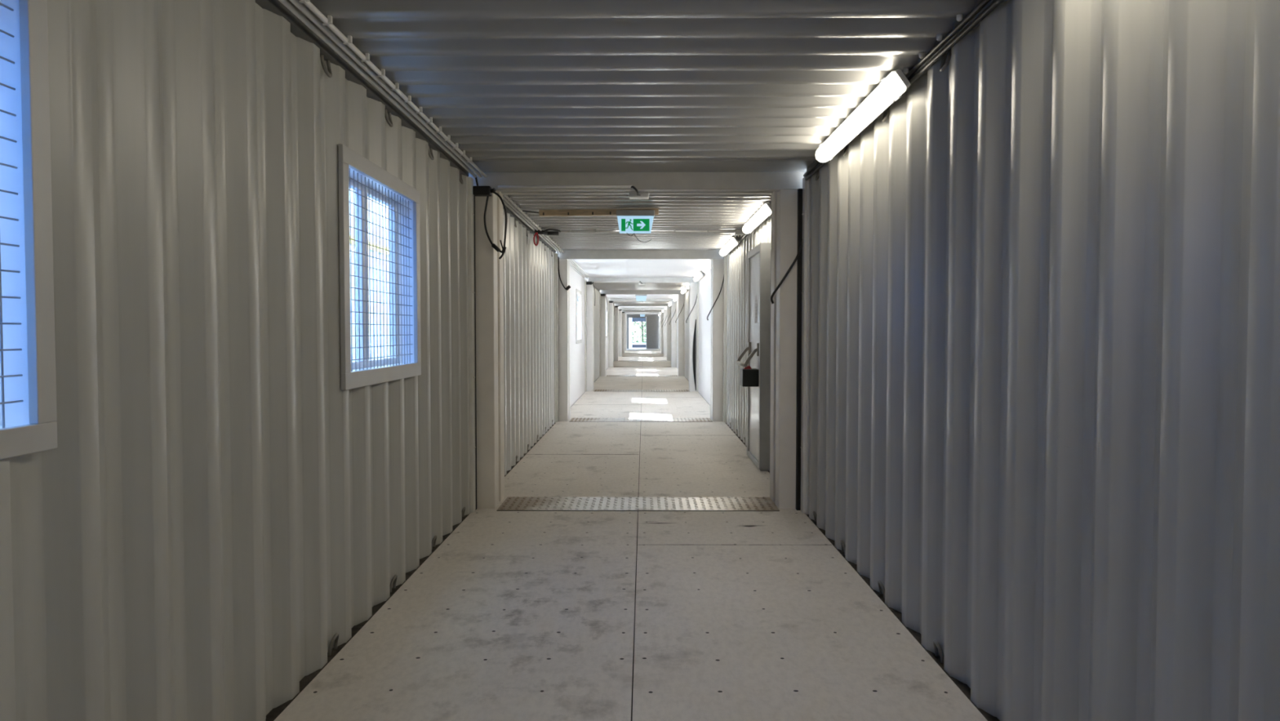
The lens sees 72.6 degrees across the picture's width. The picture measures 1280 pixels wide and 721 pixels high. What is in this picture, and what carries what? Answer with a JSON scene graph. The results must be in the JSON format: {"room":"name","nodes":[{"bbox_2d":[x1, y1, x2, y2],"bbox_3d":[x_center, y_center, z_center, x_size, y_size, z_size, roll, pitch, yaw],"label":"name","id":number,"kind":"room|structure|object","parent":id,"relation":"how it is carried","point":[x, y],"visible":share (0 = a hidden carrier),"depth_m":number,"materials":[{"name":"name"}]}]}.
{"room":"shipping container corridor","nodes":[
{"label":"shipping container corridor","id":0,"kind":"room"},
{"bbox_2d":[0,0,554,720],"bbox_3d":[-1.226,-0.095,6.406,0.036,2.406,11.580,0,2,0],"label":"wall","id":1,"kind":"structure","parent":0,"point":[211,506],"depth_m":2.55,"materials":[{"name":"metal"}]},
{"bbox_2d":[0,0,57,459],"bbox_3d":[-1.284,-0.298,1.226,0.141,1.000,1.141,0,2,0],"label":"window","id":2,"kind":"structure","parent":1,"relation":"in","point":[28,383],"depth_m":1.75,"materials":[{"name":"paint"}]},
{"bbox_2d":[255,0,468,176],"bbox_3d":[-1.252,-1.232,3.334,0.087,0.088,5.520,0,2,0],"label":"rail","id":3,"kind":"object","parent":1,"relation":"attached to","point":[298,28],"visible":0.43,"depth_m":3.63,"materials":[{"name":"metal"}]},
{"bbox_2d":[320,54,332,77],"bbox_3d":[-1.232,-1.156,3.433,0.032,0.082,0.084,0,2,0],"label":"ring","id":4,"kind":"object","parent":3,"relation":"attached to","point":[327,71],"visible":1,"depth_m":3.41,"materials":[{"name":"metal"}]},
{"bbox_2d":[385,109,392,127],"bbox_3d":[-1.228,-1.185,4.269,0.032,0.082,0.084,0,2,0],"label":"ring","id":5,"kind":"object","parent":3,"relation":"attached to","point":[388,119],"visible":0.93,"depth_m":4.25,"materials":[{"name":"metal"}]},
{"bbox_2d":[428,145,434,159],"bbox_3d":[-1.225,-1.214,5.106,0.032,0.082,0.084,0,2,0],"label":"ring","id":6,"kind":"object","parent":3,"relation":"attached to","point":[430,152],"visible":0.85,"depth_m":5.10,"materials":[{"name":"metal"}]},
{"bbox_2d":[459,173,463,184],"bbox_3d":[-1.221,-1.243,5.942,0.032,0.082,0.084,0,2,0],"label":"ring","id":7,"kind":"object","parent":3,"relation":"attached to","point":[460,175],"visible":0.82,"depth_m":5.94,"materials":[{"name":"metal"}]},
{"bbox_2d":[265,514,468,720],"bbox_3d":[-1.255,1.255,3.421,0.081,0.154,5.520,0,2,0],"label":"rail","id":8,"kind":"object","parent":1,"relation":"attached to","point":[274,713],"visible":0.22,"depth_m":3.57,"materials":[{"name":"metal"}]},
{"bbox_2d":[327,632,338,655],"bbox_3d":[-1.232,1.139,3.512,0.032,0.082,0.084,0,2,0],"label":"ring","id":9,"kind":"object","parent":8,"relation":"attached to","point":[335,637],"visible":1,"depth_m":3.49,"materials":[{"name":"metal"}]},
{"bbox_2d":[390,574,397,592],"bbox_3d":[-1.228,1.110,4.349,0.032,0.082,0.084,0,2,0],"label":"ring","id":10,"kind":"object","parent":8,"relation":"attached to","point":[393,580],"visible":0.9,"depth_m":4.33,"materials":[{"name":"metal"}]},
{"bbox_2d":[431,534,436,549],"bbox_3d":[-1.225,1.081,5.185,0.032,0.082,0.084,0,2,0],"label":"ring","id":11,"kind":"object","parent":8,"relation":"attached to","point":[433,540],"visible":0.88,"depth_m":5.17,"materials":[{"name":"metal"}]},
{"bbox_2d":[462,506,465,516],"bbox_3d":[-1.221,1.052,6.022,0.032,0.082,0.084,0,2,0],"label":"ring","id":12,"kind":"object","parent":8,"relation":"attached to","point":[464,508],"visible":0.73,"depth_m":6.01,"materials":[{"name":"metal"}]},
{"bbox_2d":[337,143,421,390],"bbox_3d":[-1.272,-0.400,4.154,0.141,1.000,1.210,0,2,0],"label":"window","id":13,"kind":"structure","parent":1,"relation":"in","point":[357,173],"depth_m":4.15,"materials":[{"name":"paint"}]},
{"bbox_2d":[502,205,555,253],"bbox_3d":[-1.227,-1.443,9.391,0.087,0.088,5.520,0,2,0],"label":"rail","id":14,"kind":"object","parent":1,"relation":"attached to","point":[508,210],"visible":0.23,"depth_m":9.09,"materials":[{"name":"metal"}]},
{"bbox_2d":[504,422,555,476],"bbox_3d":[-1.230,1.044,9.477,0.081,0.154,5.520,0,2,0],"label":"rail","id":15,"kind":"object","parent":1,"relation":"attached to","point":[521,458],"visible":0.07,"depth_m":9.16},
{"bbox_2d":[569,266,584,406],"bbox_3d":[-1.170,-0.411,15.490,0.001,2.406,5.520,0,2,0],"label":"wall","id":16,"kind":"structure","parent":0,"point":[576,281],"depth_m":15.89,"materials":[{"name":"metal"}]},
{"bbox_2d":[569,263,585,279],"bbox_3d":[-1.202,-1.653,15.447,0.087,0.088,5.520,0,2,0],"label":"rail","id":17,"kind":"object","parent":16,"relation":"attached to","point":[571,265],"visible":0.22,"depth_m":16.03,"materials":[{"name":"metal"}]},
{"bbox_2d":[576,288,582,343],"bbox_3d":[-1.220,-0.829,16.511,0.141,1.000,1.210,0,2,0],"label":"window","id":18,"kind":"structure","parent":16,"relation":"in","point":[579,338],"depth_m":16.69,"materials":[{"name":"paint"}]},
{"bbox_2d":[593,287,599,381],"bbox_3d":[-1.163,-0.622,21.547,0.036,2.406,5.520,0,2,0],"label":"wall","id":19,"kind":"structure","parent":0,"point":[596,296],"depth_m":22.83,"materials":[{"name":"metal"}]},
{"bbox_2d":[605,297,608,369],"bbox_3d":[-1.119,-0.832,27.603,0.001,2.406,5.520,0,2,0],"label":"wall","id":20,"kind":"structure","parent":0,"point":[606,338],"depth_m":29.32,"materials":[{"name":"metal"}]},
{"bbox_2d":[605,306,607,337],"bbox_3d":[-1.169,-1.250,28.624,0.141,1.000,1.210,0,2,0],"label":"window","id":21,"kind":"structure","parent":20,"relation":"in","point":[606,307],"depth_m":29.01,"materials":[{"name":"paint"}]},
{"bbox_2d":[613,304,613,361],"bbox_3d":[-1.112,-1.042,33.659,0.036,2.406,5.520,0,2,0],"label":"wall","id":22,"kind":"structure","parent":0,"point":[613,304],"depth_m":35.66,"materials":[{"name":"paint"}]},
{"bbox_2d":[273,348,987,720],"bbox_3d":[0.073,0.399,27.680,2.365,0.141,66.700,0,2,0],"label":"floor","id":23,"kind":"structure","parent":0,"point":[515,615],"depth_m":4.02,"materials":[{"name":"concrete"}]},
{"bbox_2d":[496,496,779,511],"bbox_3d":[-0.013,1.062,6.469,2.020,0.008,0.494,0,2,0],"label":"plate","id":24,"kind":"object","parent":23,"relation":"on","point":[510,504],"visible":1,"depth_m":6.41,"materials":[{"name":"metal"}]},
{"bbox_2d":[466,172,811,514],"bbox_3d":[-0.017,-0.160,6.400,2.583,2.495,0.604,0,2,0],"label":"frame","id":25,"kind":"object","parent":23,"relation":"on","point":[791,193],"visible":0.63,"depth_m":6.24,"materials":[{"name":"beige paint"}]},
{"bbox_2d":[472,186,495,195],"bbox_3d":[-1.100,-1.202,6.186,0.158,0.063,0.079,0,2,0],"label":"cable box","id":26,"kind":"object","parent":25,"relation":"attached to","point":[477,190],"visible":1,"depth_m":6.15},
{"bbox_2d":[484,195,502,253],"bbox_3d":[-1.041,-0.965,6.200,0.142,0.409,0.028,0,2,0],"label":"cable","id":27,"kind":"object","parent":26,"relation":"hanging from","point":[494,246],"visible":1,"depth_m":6.20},
{"bbox_2d":[493,191,507,259],"bbox_3d":[-0.999,-0.964,6.199,0.111,0.488,0.024,0,2,0],"label":"cable","id":28,"kind":"object","parent":26,"relation":"hanging from","point":[504,249],"visible":1,"depth_m":6.20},
{"bbox_2d":[497,185,632,188],"bbox_3d":[-0.534,-1.238,6.212,0.960,0.021,0.019,0,2,0],"label":"conduit","id":29,"kind":"object","parent":25,"relation":"attached to","point":[499,186],"visible":1,"depth_m":6.21,"materials":[{"name":"metal"}]},
{"bbox_2d":[628,186,648,199],"bbox_3d":[-0.008,-1.233,6.339,0.146,0.081,0.285,0,2,0],"label":"sensor","id":30,"kind":"object","parent":25,"relation":"attached to","point":[633,195],"visible":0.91,"depth_m":6.36,"materials":[{"name":"white plastic"}]},
{"bbox_2d":[770,175,806,303],"bbox_3d":[1.059,-0.855,6.169,0.265,0.906,0.016,0,2,0],"label":"cable","id":31,"kind":"object","parent":25,"relation":"hanging from","point":[801,245],"visible":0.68,"depth_m":6.17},
{"bbox_2d":[553,249,727,422],"bbox_3d":[0.009,-0.370,12.457,2.583,2.495,0.604,0,2,0],"label":"frame","id":32,"kind":"object","parent":23,"relation":"on","point":[718,264],"visible":0.61,"depth_m":12.29,"materials":[{"name":"paint"}]},
{"bbox_2d":[557,256,570,290],"bbox_3d":[-1.064,-1.220,12.260,0.186,0.475,0.044,0,2,0],"label":"cable","id":33,"kind":"object","parent":32,"relation":"hanging from","point":[568,286],"visible":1,"depth_m":12.25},
{"bbox_2d":[706,255,724,319],"bbox_3d":[1.066,-1.028,12.227,0.255,0.935,0.014,0,2,0],"label":"cable","id":34,"kind":"object","parent":32,"relation":"hanging from","point":[723,255],"visible":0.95,"depth_m":12.23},
{"bbox_2d":[568,417,712,422],"bbox_3d":[0.012,0.852,12.525,2.020,0.008,0.494,0,2,0],"label":"plate","id":35,"kind":"object","parent":23,"relation":"on","point":[572,420],"visible":1,"depth_m":12.47,"materials":[{"name":"metal"}]},
{"bbox_2d":[584,277,698,391],"bbox_3d":[0.034,-0.581,18.513,2.583,2.495,0.604,0,2,0],"label":"frame","id":36,"kind":"object","parent":23,"relation":"on","point":[693,286],"visible":0.59,"depth_m":18.35,"materials":[{"name":"paint"}]},
{"bbox_2d":[594,280,639,282],"bbox_3d":[-0.483,-1.658,18.325,0.960,0.021,0.019,0,2,0],"label":"conduit","id":37,"kind":"object","parent":36,"relation":"attached to","point":[594,281],"visible":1,"depth_m":18.32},
{"bbox_2d":[685,296,697,323],"bbox_3d":[1.091,-1.245,18.283,0.255,0.923,0.014,0,2,0],"label":"cable","id":38,"kind":"object","parent":36,"relation":"hanging from","point":[696,296],"visible":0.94,"depth_m":18.28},
{"bbox_2d":[692,319,696,390],"bbox_3d":[1.145,-0.116,18.319,0.076,1.500,0.014,0,2,0],"label":"strip","id":39,"kind":"object","parent":36,"relation":"attached to","point":[695,330],"visible":1,"depth_m":18.31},
{"bbox_2d":[593,389,689,391],"bbox_3d":[0.038,0.641,18.581,2.020,0.008,0.494,0,2,0],"label":"plate","id":40,"kind":"object","parent":23,"relation":"on","point":[595,390],"visible":1,"depth_m":18.53,"materials":[{"name":"metal"}]},
{"bbox_2d":[599,289,684,376],"bbox_3d":[0.059,-0.791,24.569,2.583,2.495,0.604,0,2,0],"label":"frame","id":41,"kind":"object","parent":23,"relation":"on","point":[681,297],"visible":0.7,"depth_m":24.41,"materials":[{"name":"paint"}]},
{"bbox_2d":[608,298,676,367],"bbox_3d":[0.085,-1.002,30.626,2.583,2.495,0.604,0,2,0],"label":"frame","id":42,"kind":"object","parent":23,"relation":"on","point":[673,304],"visible":0.68,"depth_m":30.48,"materials":[{"name":"paint"}]},
{"bbox_2d":[613,303,671,360],"bbox_3d":[0.110,-1.212,36.682,2.583,2.495,0.604,0,2,0],"label":"frame","id":43,"kind":"object","parent":23,"relation":"on","point":[668,308],"visible":0.52,"depth_m":36.52,"materials":[{"name":"paint"}]},
{"bbox_2d":[617,307,666,356],"bbox_3d":[0.136,-1.423,42.738,2.583,2.495,0.604,0,2,0],"label":"frame","id":44,"kind":"object","parent":23,"relation":"on","point":[620,312],"visible":0.59,"depth_m":42.58,"materials":[{"name":"paint"}]},
{"bbox_2d":[606,374,678,376],"bbox_3d":[0.063,0.431,24.638,2.020,0.008,0.494,0,2,0],"label":"plate","id":45,"kind":"object","parent":23,"relation":"on","point":[607,375],"visible":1,"depth_m":24.47,"materials":[{"name":"metal"}]},
{"bbox_2d":[613,366,671,367],"bbox_3d":[0.088,0.220,30.694,2.020,0.008,0.494,0,2,0],"label":"plate","id":46,"kind":"object","parent":23,"relation":"on","point":[614,366],"visible":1,"depth_m":30.45,"materials":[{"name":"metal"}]},
{"bbox_2d":[622,310,663,353],"bbox_3d":[0.161,-1.633,48.794,2.583,2.495,0.604,0,2,0],"label":"frame","id":47,"kind":"object","parent":23,"relation":"on","point":[662,313],"visible":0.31,"depth_m":48.64,"materials":[{"name":"paint"}]},
{"bbox_2d":[624,312,661,351],"bbox_3d":[0.186,-1.843,54.851,2.583,2.495,0.604,0,2,0],"label":"frame","id":48,"kind":"object","parent":23,"relation":"on","point":[625,313],"visible":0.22,"depth_m":54.70,"materials":[{"name":"paint"}]},
{"bbox_2d":[622,355,663,356],"bbox_3d":[0.139,-0.201,42.807,2.020,0.008,0.494,0,2,0],"label":"plate","id":49,"kind":"object","parent":23,"relation":"on","point":[622,356],"visible":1,"depth_m":42.77,"materials":[{"name":"metal"}]},
{"bbox_2d":[626,350,658,351],"bbox_3d":[0.190,-0.622,54.919,2.020,0.008,0.494,0,2,0],"label":"plate","id":50,"kind":"object","parent":23,"relation":"on","point":[627,350],"visible":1,"depth_m":54.70,"materials":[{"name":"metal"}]},
{"bbox_2d":[625,352,661,353],"bbox_3d":[0.165,-0.411,48.863,2.020,0.008,0.494,0,2,0],"label":"plate","id":51,"kind":"object","parent":23,"relation":"on","point":[625,353],"visible":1,"depth_m":48.86,"materials":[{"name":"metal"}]},
{"bbox_2d":[287,0,977,172],"bbox_3d":[-0.029,-1.260,3.403,2.523,0.087,5.670,0,2,0],"label":"ceiling","id":52,"kind":"structure","parent":0,"point":[519,86],"depth_m":3.67,"materials":[{"name":"grey paint"}]},
{"bbox_2d":[278,0,476,177],"bbox_3d":[-1.169,-1.198,3.375,0.019,0.019,5.500,0,2,0],"label":"conduit","id":53,"kind":"object","parent":52,"relation":"attached to","point":[285,2],"visible":1,"depth_m":3.65,"materials":[{"name":"metal"}]},
{"bbox_2d":[289,0,481,177],"bbox_3d":[-1.133,-1.198,3.375,0.019,0.019,5.500,0,2,0],"label":"conduit","id":54,"kind":"object","parent":52,"relation":"attached to","point":[295,2],"visible":1,"depth_m":3.64,"materials":[{"name":"metal"}]},
{"bbox_2d":[298,0,486,177],"bbox_3d":[-1.093,-1.201,3.375,0.030,0.030,5.500,0,2,0],"label":"conduit","id":55,"kind":"object","parent":52,"relation":"attached to","point":[327,21],"visible":1,"depth_m":3.67,"materials":[{"name":"metal"}]},
{"bbox_2d":[815,68,910,162],"bbox_3d":[1.085,-1.196,4.402,0.103,0.114,1.570,0,2,0],"label":"lamp","id":56,"kind":"object","parent":52,"relation":"attached to","point":[891,87],"visible":1,"depth_m":4.07,"materials":[{"name":"plastic"}]},
{"bbox_2d":[803,0,990,177],"bbox_3d":[1.127,-1.202,3.356,0.043,0.028,5.480,0,2,0],"label":"power cable","id":57,"kind":"object","parent":52,"relation":"attached to","point":[963,21],"visible":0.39,"depth_m":3.24,"materials":[{"name":"plastic"}]},
{"bbox_2d":[502,194,771,249],"bbox_3d":[-0.004,-1.471,9.460,2.523,0.087,5.670,0,2,0],"label":"ceiling","id":58,"kind":"structure","parent":0,"point":[676,211],"depth_m":8.63,"materials":[{"name":"paint"}]},
{"bbox_2d":[502,200,559,253],"bbox_3d":[-1.143,-1.408,9.432,0.019,0.019,5.500,0,2,0],"label":"conduit","id":59,"kind":"object","parent":58,"relation":"attached to","point":[504,202],"visible":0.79,"depth_m":8.73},
{"bbox_2d":[502,195,562,253],"bbox_3d":[-1.107,-1.408,9.431,0.019,0.019,5.500,0,2,0],"label":"conduit","id":60,"kind":"object","parent":58,"relation":"attached to","point":[504,197],"visible":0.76,"depth_m":8.46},
{"bbox_2d":[503,195,564,253],"bbox_3d":[-1.068,-1.409,9.373,0.030,0.030,5.616,0,2,0],"label":"conduit","id":61,"kind":"object","parent":58,"relation":"attached to","point":[505,196],"visible":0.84,"depth_m":8.45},
{"bbox_2d":[534,228,560,235],"bbox_3d":[-1.000,-1.393,9.450,0.294,0.062,0.122,0,2,-11],"label":"connector","id":62,"kind":"object","parent":58,"relation":"attached to","point":[555,232],"visible":1,"depth_m":9.44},
{"bbox_2d":[533,231,538,245],"bbox_3d":[-1.119,-1.307,9.386,0.060,0.148,0.017,0,2,0],"label":"strap","id":63,"kind":"object","parent":62,"relation":"hanging from","point":[535,233],"visible":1,"depth_m":9.38,"materials":[{"name":"plastic"}]},
{"bbox_2d":[538,208,658,216],"bbox_3d":[-0.372,-1.341,7.897,1.080,0.064,0.066,0,2,0],"label":"batten","id":64,"kind":"object","parent":58,"relation":"attached to","point":[582,212],"visible":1,"depth_m":7.87,"materials":[{"name":"brown wood"}]},
{"bbox_2d":[616,209,654,242],"bbox_3d":[-0.040,-1.201,7.828,0.344,0.290,0.080,0,2,0],"label":"exit sign","id":65,"kind":"object","parent":64,"relation":"attached to","point":[629,221],"visible":1,"depth_m":7.80,"materials":[{"name":"green"}]},
{"bbox_2d":[560,229,735,232],"bbox_3d":[0.080,-1.413,9.506,1.920,0.031,0.026,0,2,0],"label":"conduit","id":66,"kind":"object","parent":58,"relation":"attached to","point":[570,230],"visible":0.9,"depth_m":9.50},
{"bbox_2d":[720,235,739,256],"bbox_3d":[1.112,-1.422,10.898,0.103,0.114,1.570,0,2,0],"label":"lamp","id":67,"kind":"object","parent":58,"relation":"attached to","point":[734,242],"visible":1,"depth_m":10.51,"materials":[{"name":"plastic"}]},
{"bbox_2d":[734,229,744,235],"bbox_3d":[1.085,-1.398,9.503,0.090,0.054,0.100,0,2,0],"label":"junction box","id":68,"kind":"object","parent":58,"relation":"attached to","point":[738,232],"visible":0.81,"depth_m":9.45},
{"bbox_2d":[742,202,771,233],"bbox_3d":[1.101,-1.328,8.199,0.103,0.114,1.570,0,2,0],"label":"lamp","id":69,"kind":"object","parent":58,"relation":"attached to","point":[765,211],"visible":0.95,"depth_m":7.88,"materials":[{"name":"plastic"}]},
{"bbox_2d":[631,317,645,321],"bbox_3d":[0.672,-2.080,64.915,7.200,2.290,0.300,0,2,0],"label":"beam","id":70,"kind":"structure","parent":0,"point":[633,319],"depth_m":64.74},
{"bbox_2d":[569,259,710,277],"bbox_3d":[0.022,-1.670,15.516,2.443,0.060,5.670,0,2,0],"label":"ceiling","id":71,"kind":"structure","parent":0,"point":[593,268],"depth_m":15.47,"materials":[{"name":"white paint"}]},
{"bbox_2d":[569,262,587,278],"bbox_3d":[-1.118,-1.627,15.488,0.019,0.019,5.500,0,2,0],"label":"conduit","id":72,"kind":"object","parent":71,"relation":"attached to","point":[570,262],"visible":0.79,"depth_m":15.59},
{"bbox_2d":[569,259,589,278],"bbox_3d":[-1.082,-1.627,15.488,0.019,0.019,5.500,0,2,0],"label":"conduit","id":73,"kind":"object","parent":71,"relation":"attached to","point":[570,260],"visible":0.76,"depth_m":15.62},
{"bbox_2d":[571,259,591,278],"bbox_3d":[-1.046,-1.627,15.487,0.019,0.019,5.500,0,2,0],"label":"conduit","id":74,"kind":"object","parent":71,"relation":"attached to","point":[571,260],"visible":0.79,"depth_m":15.44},
{"bbox_2d":[693,271,703,281],"bbox_3d":[1.137,-1.633,16.954,0.103,0.114,1.570,0,2,0],"label":"lamp","id":75,"kind":"object","parent":71,"relation":"attached to","point":[700,275],"visible":1,"depth_m":16.43,"materials":[{"name":"plastic"}]},
{"bbox_2d":[702,260,710,272],"bbox_3d":[1.126,-1.539,14.256,0.103,0.114,1.570,0,2,0],"label":"lamp","id":76,"kind":"object","parent":71,"relation":"attached to","point":[707,267],"visible":0.62,"depth_m":14.23,"materials":[{"name":"plastic"}]},
{"bbox_2d":[593,282,688,289],"bbox_3d":[0.047,-1.892,21.572,2.523,0.087,5.670,0,2,0],"label":"ceiling","id":77,"kind":"structure","parent":0,"point":[600,286],"depth_m":21.88,"materials":[{"name":"paint"}]},
{"bbox_2d":[680,287,687,293],"bbox_3d":[1.163,-1.843,23.010,0.103,0.114,1.570,0,2,0],"label":"lamp","id":78,"kind":"object","parent":77,"relation":"attached to","point":[684,290],"visible":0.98,"depth_m":22.37,"materials":[{"name":"plastic"}]},
{"bbox_2d":[605,294,676,298],"bbox_3d":[0.072,-2.091,27.629,2.443,0.060,5.670,0,2,0],"label":"ceiling","id":79,"kind":"structure","parent":0,"point":[609,296],"depth_m":28.71,"materials":[{"name":"white paint"}]},
{"bbox_2d":[635,294,647,301],"bbox_3d":[0.036,-1.875,25.996,0.344,0.206,0.080,0,2,0],"label":"exit sign","id":80,"kind":"object","parent":79,"relation":"hanging from","point":[638,297],"visible":0.81,"depth_m":25.97,"materials":[{"name":"grey"}]},
{"bbox_2d":[613,301,671,303],"bbox_3d":[0.098,-2.313,33.685,2.523,0.087,5.670,0,2,0],"label":"ceiling","id":81,"kind":"structure","parent":0,"point":[614,302],"depth_m":34.58,"materials":[{"name":"paint"}]},
{"bbox_2d":[617,306,666,307],"bbox_3d":[0.123,-2.512,39.742,2.443,0.060,5.670,0,2,0],"label":"ceiling","id":82,"kind":"structure","parent":0,"point":[619,306],"depth_m":41.36,"materials":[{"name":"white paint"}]},
{"bbox_2d":[622,309,662,310],"bbox_3d":[0.149,-2.733,45.797,2.523,0.087,5.670,0,2,0],"label":"ceiling","id":83,"kind":"structure","parent":0,"point":[622,309],"depth_m":47.18,"materials":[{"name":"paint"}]},
{"bbox_2d":[624,311,660,312],"bbox_3d":[0.174,-2.932,51.854,2.443,0.060,5.670,0,2,0],"label":"ceiling","id":84,"kind":"structure","parent":0,"point":[624,312],"depth_m":53.62,"materials":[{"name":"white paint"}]},
{"bbox_2d":[626,314,658,348],"bbox_3d":[0.211,-2.043,60.825,2.583,2.480,0.120,0,2,0],"label":"wall","id":85,"kind":"structure","parent":0,"point":[628,315],"depth_m":60.76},
{"bbox_2d":[645,316,658,348],"bbox_3d":[0.852,-1.942,60.801,0.885,2.240,0.130,0,2,0],"label":"door","id":86,"kind":"structure","parent":85,"relation":"in","point":[651,322],"depth_m":60.74,"materials":[{"name":"metal"}]},
{"bbox_2d":[676,299,677,368],"bbox_3d":[1.264,-0.832,27.593,0.001,2.406,5.520,0,2,0],"label":"wall","id":87,"kind":"structure","parent":0,"point":[677,300],"depth_m":29.86,"materials":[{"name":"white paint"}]},
{"bbox_2d":[684,288,688,380],"bbox_3d":[1.256,-0.621,21.536,0.036,2.406,5.520,0,2,0],"label":"wall","id":88,"kind":"structure","parent":0,"point":[686,293],"depth_m":23.11,"materials":[{"name":"paint"}]},
{"bbox_2d":[698,269,710,404],"bbox_3d":[1.213,-0.411,15.480,0.001,2.406,5.520,0,2,0],"label":"wall","id":89,"kind":"structure","parent":0,"point":[704,282],"depth_m":16.33,"materials":[{"name":"white paint"}]},
{"bbox_2d":[726,0,1279,720],"bbox_3d":[1.193,-0.095,6.396,0.036,2.406,11.580,0,2,0],"label":"wall","id":90,"kind":"structure","parent":0,"point":[1044,333],"depth_m":2.39,"materials":[{"name":"metal"}]},
{"bbox_2d":[725,422,769,472],"bbox_3d":[1.223,1.045,9.467,0.079,0.154,5.520,0,2,0],"label":"rail","id":91,"kind":"object","parent":90,"relation":"attached to","point":[726,423],"visible":0.07,"depth_m":10.64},
{"bbox_2d":[735,242,770,471],"bbox_3d":[1.088,-0.045,8.434,0.250,2.085,0.970,0,2,0],"label":"door","id":92,"kind":"structure","parent":90,"relation":"in","point":[757,349],"depth_m":8.02,"materials":[{"name":"grey metal"}]},
{"bbox_2d":[740,365,759,386],"bbox_3d":[1.036,0.145,8.251,0.152,0.193,0.210,0,2,0],"label":"alarm box","id":93,"kind":"object","parent":92,"relation":"attached to","point":[748,375],"visible":0.93,"depth_m":8.15,"materials":[{"name":"black plastic"}]},
{"bbox_2d":[754,295,757,323],"bbox_3d":[1.112,-0.490,8.338,0.002,0.260,0.210,0,2,0],"label":"paper notice","id":94,"kind":"object","parent":92,"relation":"attached to","point":[756,296],"visible":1,"depth_m":8.33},
{"bbox_2d":[806,514,999,720],"bbox_3d":[1.198,1.255,3.411,0.079,0.154,5.520,0,2,0],"label":"rail","id":95,"kind":"object","parent":90,"relation":"attached to","point":[964,687],"visible":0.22,"depth_m":3.67,"materials":[{"name":"metal"}]},
{"bbox_2d":[813,511,817,523],"bbox_3d":[1.184,1.056,5.881,0.032,0.082,0.084,0,2,0],"label":"ring","id":96,"kind":"object","parent":95,"relation":"attached to","point":[814,512],"visible":0.88,"depth_m":5.86,"materials":[{"name":"metal"}]},
{"bbox_2d":[840,539,844,554],"bbox_3d":[1.180,1.085,5.066,0.032,0.082,0.084,0,2,0],"label":"ring","id":97,"kind":"object","parent":95,"relation":"attached to","point":[842,544],"visible":0.84,"depth_m":5.05,"materials":[{"name":"metal"}]},
{"bbox_2d":[877,580,884,598],"bbox_3d":[1.177,1.113,4.250,0.032,0.082,0.084,0,2,0],"label":"ring","id":98,"kind":"object","parent":95,"relation":"attached to","point":[882,589],"visible":0.92,"depth_m":4.23,"materials":[{"name":"metal"}]},
{"bbox_2d":[933,639,943,662],"bbox_3d":[1.173,1.141,3.435,0.032,0.082,0.084,0,2,0],"label":"ring","id":99,"kind":"object","parent":95,"relation":"attached to","point":[937,646],"visible":0.94,"depth_m":3.41,"materials":[{"name":"metal"}]},
{"bbox_2d":[804,0,1004,180],"bbox_3d":[1.151,-1.171,3.357,0.019,0.022,5.480,0,2,0],"label":"power cable","id":100,"kind":"object","parent":90,"relation":"attached to","point":[993,6],"visible":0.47,"depth_m":3.19,"materials":[{"name":"plastic"}]},
{"bbox_2d":[806,0,1007,176],"bbox_3d":[1.194,-1.232,3.324,0.087,0.088,5.520,0,2,0],"label":"rail","id":101,"kind":"object","parent":90,"relation":"attached to","point":[978,2],"visible":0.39,"depth_m":3.25,"materials":[{"name":"metal"}]},
{"bbox_2d":[815,168,819,180],"bbox_3d":[1.184,-1.238,5.802,0.032,0.082,0.084,0,2,0],"label":"ring","id":102,"kind":"object","parent":101,"relation":"attached to","point":[817,176],"visible":0.8,"depth_m":5.78,"materials":[{"name":"metal"}]},
{"bbox_2d":[882,106,889,122],"bbox_3d":[1.177,-1.181,4.171,0.032,0.082,0.084,0,2,0],"label":"ring","id":103,"kind":"object","parent":101,"relation":"attached to","point":[886,114],"visible":0.86,"depth_m":4.15,"materials":[{"name":"metal"}]},
{"bbox_2d":[939,48,951,71],"bbox_3d":[1.173,-1.153,3.355,0.032,0.082,0.084,0,2,0],"label":"ring","id":104,"kind":"object","parent":101,"relation":"attached to","point":[944,65],"visible":0.88,"depth_m":3.34,"materials":[{"name":"metal"}]},
{"label":"outside","id":105,"kind":"structure","parent":0,"visible":0},
{"bbox_3d":[0.241,-0.477,57.518,120.000,0.138,165.000,0,2,0],"label":"ground","id":106,"kind":"structure","parent":105,"visible":0},
{"bbox_2d":[349,188,390,361],"bbox_3d":[-3.910,-1.505,9.470,2.440,5.250,6.820,0,2,0],"label":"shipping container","id":107,"kind":"object","parent":106,"relation":"on","point":[351,192],"visible":0.03,"depth_m":8.95,"materials":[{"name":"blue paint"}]},
{"bbox_2d":[631,321,645,342],"bbox_3d":[0.142,-4.231,70.302,2.253,6.501,2.194,1,2,15],"label":"tree","id":108,"kind":"object","parent":106,"relation":"on","point":[643,324],"visible":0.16,"depth_m":70.27,"materials":[{"name":"green plant"}]},
{"bbox_2d":[631,334,645,342],"bbox_3d":[0.797,-1.453,68.521,11.208,1.240,1.388,0,2,0],"label":"undergrowth","id":109,"kind":"object","parent":106,"relation":"on","point":[633,338],"visible":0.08,"depth_m":68.40,"materials":[{"name":"green plant"}]},
{"bbox_3d":[0.768,-0.837,63.967,8.000,0.130,6.080,0,2,0],"label":"path","id":110,"kind":"object","parent":106,"relation":"on","visible":0},
{"bbox_2d":[628,317,631,348],"bbox_3d":[-1.030,-2.013,62.122,0.920,2.350,0.300,0,2,0],"label":"panel","id":111,"kind":"object","parent":110,"relation":"on","point":[629,318],"visible":0.16,"depth_m":61.97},
{"bbox_2d":[631,342,645,347],"bbox_3d":[0.678,-1.163,66.297,7.200,0.360,0.280,0,2,0],"label":"barrier","id":112,"kind":"object","parent":110,"relation":"on","point":[633,344],"visible":0.02,"depth_m":66.19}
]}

